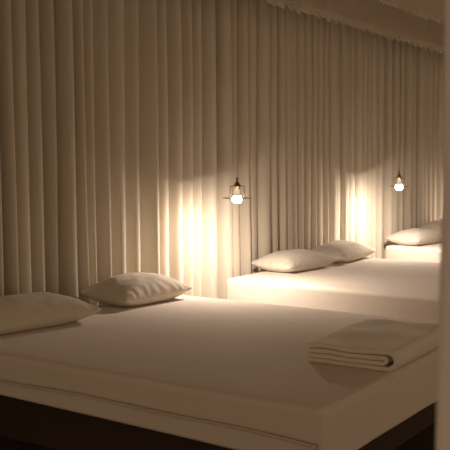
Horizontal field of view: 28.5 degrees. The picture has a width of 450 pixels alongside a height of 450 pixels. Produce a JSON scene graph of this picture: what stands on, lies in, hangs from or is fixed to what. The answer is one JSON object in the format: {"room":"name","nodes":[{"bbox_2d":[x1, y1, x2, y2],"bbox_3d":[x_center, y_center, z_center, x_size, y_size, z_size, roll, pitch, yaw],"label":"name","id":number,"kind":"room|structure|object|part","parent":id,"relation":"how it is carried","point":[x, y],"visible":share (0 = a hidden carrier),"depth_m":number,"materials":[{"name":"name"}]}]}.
{"room":"dormitory","nodes":[
{"label":"dormitory","id":0,"kind":"room"},
{"bbox_2d":[0,422,435,449],"bbox_3d":[3.360,0.919,5.956,6.950,0.100,16.500,3,5,34],"label":"floor","id":1,"kind":"structure","parent":0,"point":[426,439],"depth_m":4.08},
{"bbox_2d":[0,295,438,449],"bbox_3d":[-0.027,0.757,4.399,2.138,0.450,1.882,3,5,34],"label":"bed","id":2,"kind":"object","parent":1,"relation":"on","point":[182,372],"visible":0.82,"depth_m":3.72,"materials":[{"name":"fabric"}]},
{"bbox_2d":[0,292,100,334],"bbox_3d":[-1.066,0.442,4.537,0.360,0.161,0.820,4,6,43],"label":"pillow","id":3,"kind":"object","parent":2,"relation":"on","point":[34,310],"visible":1,"depth_m":4.49,"materials":[{"name":"white fabric"}]},
{"bbox_2d":[80,272,191,306],"bbox_3d":[-0.533,0.377,5.375,0.380,0.170,0.590,3,5,37],"label":"pillow","id":4,"kind":"object","parent":2,"relation":"on","point":[138,288],"visible":1,"depth_m":5.22,"materials":[{"name":"white fabric"}]},
{"bbox_3d":[-0.031,0.696,4.397,2.122,0.108,1.856,3,5,34],"label":"mattress","id":5,"kind":"part","parent":2,"relation":"part of","materials":[{"name":"white fabric"}]},
{"bbox_2d":[306,319,437,371],"bbox_3d":[0.678,0.515,3.901,0.419,0.103,0.621,3,5,32],"label":"folded blanket","id":6,"kind":"object","parent":2,"relation":"on","point":[386,345],"visible":0.98,"depth_m":3.74,"materials":[{"name":"fabric"}]},
{"bbox_2d":[226,258,439,321],"bbox_3d":[1.404,0.596,6.618,2.137,0.450,1.866,3,5,34],"label":"bed","id":7,"kind":"object","parent":1,"relation":"on","point":[406,289],"visible":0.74,"depth_m":6.17,"materials":[{"name":"white fabric"}]},
{"bbox_2d":[251,249,335,272],"bbox_3d":[0.544,0.269,6.954,0.380,0.154,0.640,3,5,39],"label":"pillow","id":8,"kind":"object","parent":7,"relation":"on","point":[293,260],"visible":1,"depth_m":6.79,"materials":[{"name":"white fabric"}]},
{"bbox_2d":[311,240,375,262],"bbox_3d":[1.001,0.217,7.633,0.380,0.160,0.720,2,5,30],"label":"pillow","id":9,"kind":"object","parent":7,"relation":"on","point":[343,251],"visible":0.82,"depth_m":7.44,"materials":[{"name":"white fabric"}]},
{"bbox_2d":[385,242,439,262],"bbox_3d":[3.003,0.418,9.055,2.137,0.450,1.865,3,5,34],"label":"bed","id":10,"kind":"object","parent":1,"relation":"on","point":[429,252],"visible":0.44,"depth_m":8.72,"materials":[{"name":"white fabric"}]},
{"bbox_2d":[385,228,440,245],"bbox_3d":[1.976,0.112,9.095,0.380,0.156,0.680,3,5,40],"label":"pillow","id":11,"kind":"object","parent":10,"relation":"on","point":[414,236],"visible":0.94,"depth_m":8.90,"materials":[{"name":"white fabric"}]},
{"bbox_2d":[420,219,440,232],"bbox_3d":[2.432,0.034,9.809,0.380,0.208,0.740,3,5,34],"label":"pillow","id":12,"kind":"object","parent":10,"relation":"on","point":[435,225],"visible":0.34,"depth_m":9.58,"materials":[{"name":"white fabric"}]},
{"bbox_3d":[3.360,-1.813,5.757,6.950,0.100,16.500,3,5,34],"label":"ceiling","id":13,"kind":"structure","parent":0,"visible":0},
{"bbox_2d":[0,0,217,306],"bbox_3d":[-1.450,-0.350,4.448,0.152,2.621,5.003,3,5,34],"label":"curtain","id":14,"kind":"object","parent":13,"relation":"hanging from","point":[108,143],"visible":0.76,"depth_m":5.52,"materials":[{"name":"fabric"}]},
{"bbox_2d":[224,0,250,202],"bbox_3d":[0.081,-0.958,5.897,0.200,1.626,0.200,0,4,0],"label":"pendant lamp","id":15,"kind":"object","parent":13,"relation":"hanging from","point":[236,198],"visible":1,"depth_m":5.92,"materials":[{"name":"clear glass"}]},
{"bbox_3d":[0.081,-0.219,5.950,0.045,0.048,0.045,0,4,0],"label":"bulb","id":16,"kind":"part","parent":15,"relation":"part of","materials":[{"name":"white"}]},
{"bbox_3d":[0.081,-0.176,5.954,0.068,0.038,0.068,0,4,0],"label":"bulb globe","id":17,"kind":"part","parent":15,"relation":"part of","materials":[{"name":"white glass"}]},
{"bbox_2d":[233,177,241,189],"bbox_3d":[0.081,-0.280,5.946,0.060,0.082,0.060,0,4,0],"label":"socket","id":18,"kind":"object","parent":15,"relation":"attached to","point":[236,185],"depth_m":5.93,"materials":[{"name":"gold metal"}]},
{"bbox_3d":[0.081,-1.029,5.891,0.005,1.444,0.004,0,4,0],"label":"cord","id":19,"kind":"part","parent":15,"relation":"part of","materials":[{"name":"black"}]},
{"bbox_2d":[215,0,416,298],"bbox_3d":[1.037,-0.618,8.133,0.147,2.621,3.863,3,5,34],"label":"curtain","id":20,"kind":"object","parent":13,"relation":"hanging from","point":[322,120],"visible":0.84,"depth_m":7.61,"materials":[{"name":"fabric"}]},
{"bbox_2d":[250,0,444,53],"bbox_3d":[1.439,-1.720,7.476,0.182,0.335,13.003,3,5,34],"label":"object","id":21,"kind":"structure","parent":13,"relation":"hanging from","point":[385,20],"depth_m":7.19,"materials":[{"name":"fabric"}]},
{"bbox_2d":[391,66,408,189],"bbox_3d":[1.609,-1.129,8.128,0.200,1.610,0.200,0,4,0],"label":"pendant lamp","id":22,"kind":"object","parent":13,"relation":"hanging from","point":[398,186],"visible":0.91,"depth_m":8.16,"materials":[{"name":"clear glass"}]},
{"bbox_2d":[396,171,401,179],"bbox_3d":[1.609,-0.458,8.177,0.060,0.082,0.060,0,4,0],"label":"socket","id":23,"kind":"object","parent":22,"relation":"attached to","point":[398,177],"depth_m":8.16,"materials":[{"name":"gold metal"}]},
{"bbox_3d":[1.610,-1.199,8.123,0.005,1.429,0.004,0,4,0],"label":"cord","id":24,"kind":"part","parent":22,"relation":"part of","materials":[{"name":"black"}]},
{"bbox_2d":[375,0,444,23],"bbox_3d":[2.238,-1.725,7.542,0.188,0.334,12.003,3,5,34],"label":"curtain valance","id":25,"kind":"object","parent":13,"relation":"hanging from","point":[434,10],"visible":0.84,"depth_m":6.35,"materials":[{"name":"fabric"}]},
{"bbox_2d":[416,44,443,227],"bbox_3d":[3.379,-0.875,11.650,0.147,2.621,4.535,3,5,34],"label":"curtain","id":26,"kind":"object","parent":13,"relation":"hanging from","point":[430,65],"visible":0.52,"depth_m":10.04,"materials":[{"name":"fabric"}]},
{"bbox_2d":[436,0,449,449],"bbox_3d":[0.914,-0.109,1.146,1.257,2.621,0.072,0,4,1],"label":"curtain","id":27,"kind":"object","parent":13,"relation":"hanging from","point":[443,368],"visible":1,"depth_m":1.19,"materials":[{"name":"fabric"}]}
]}

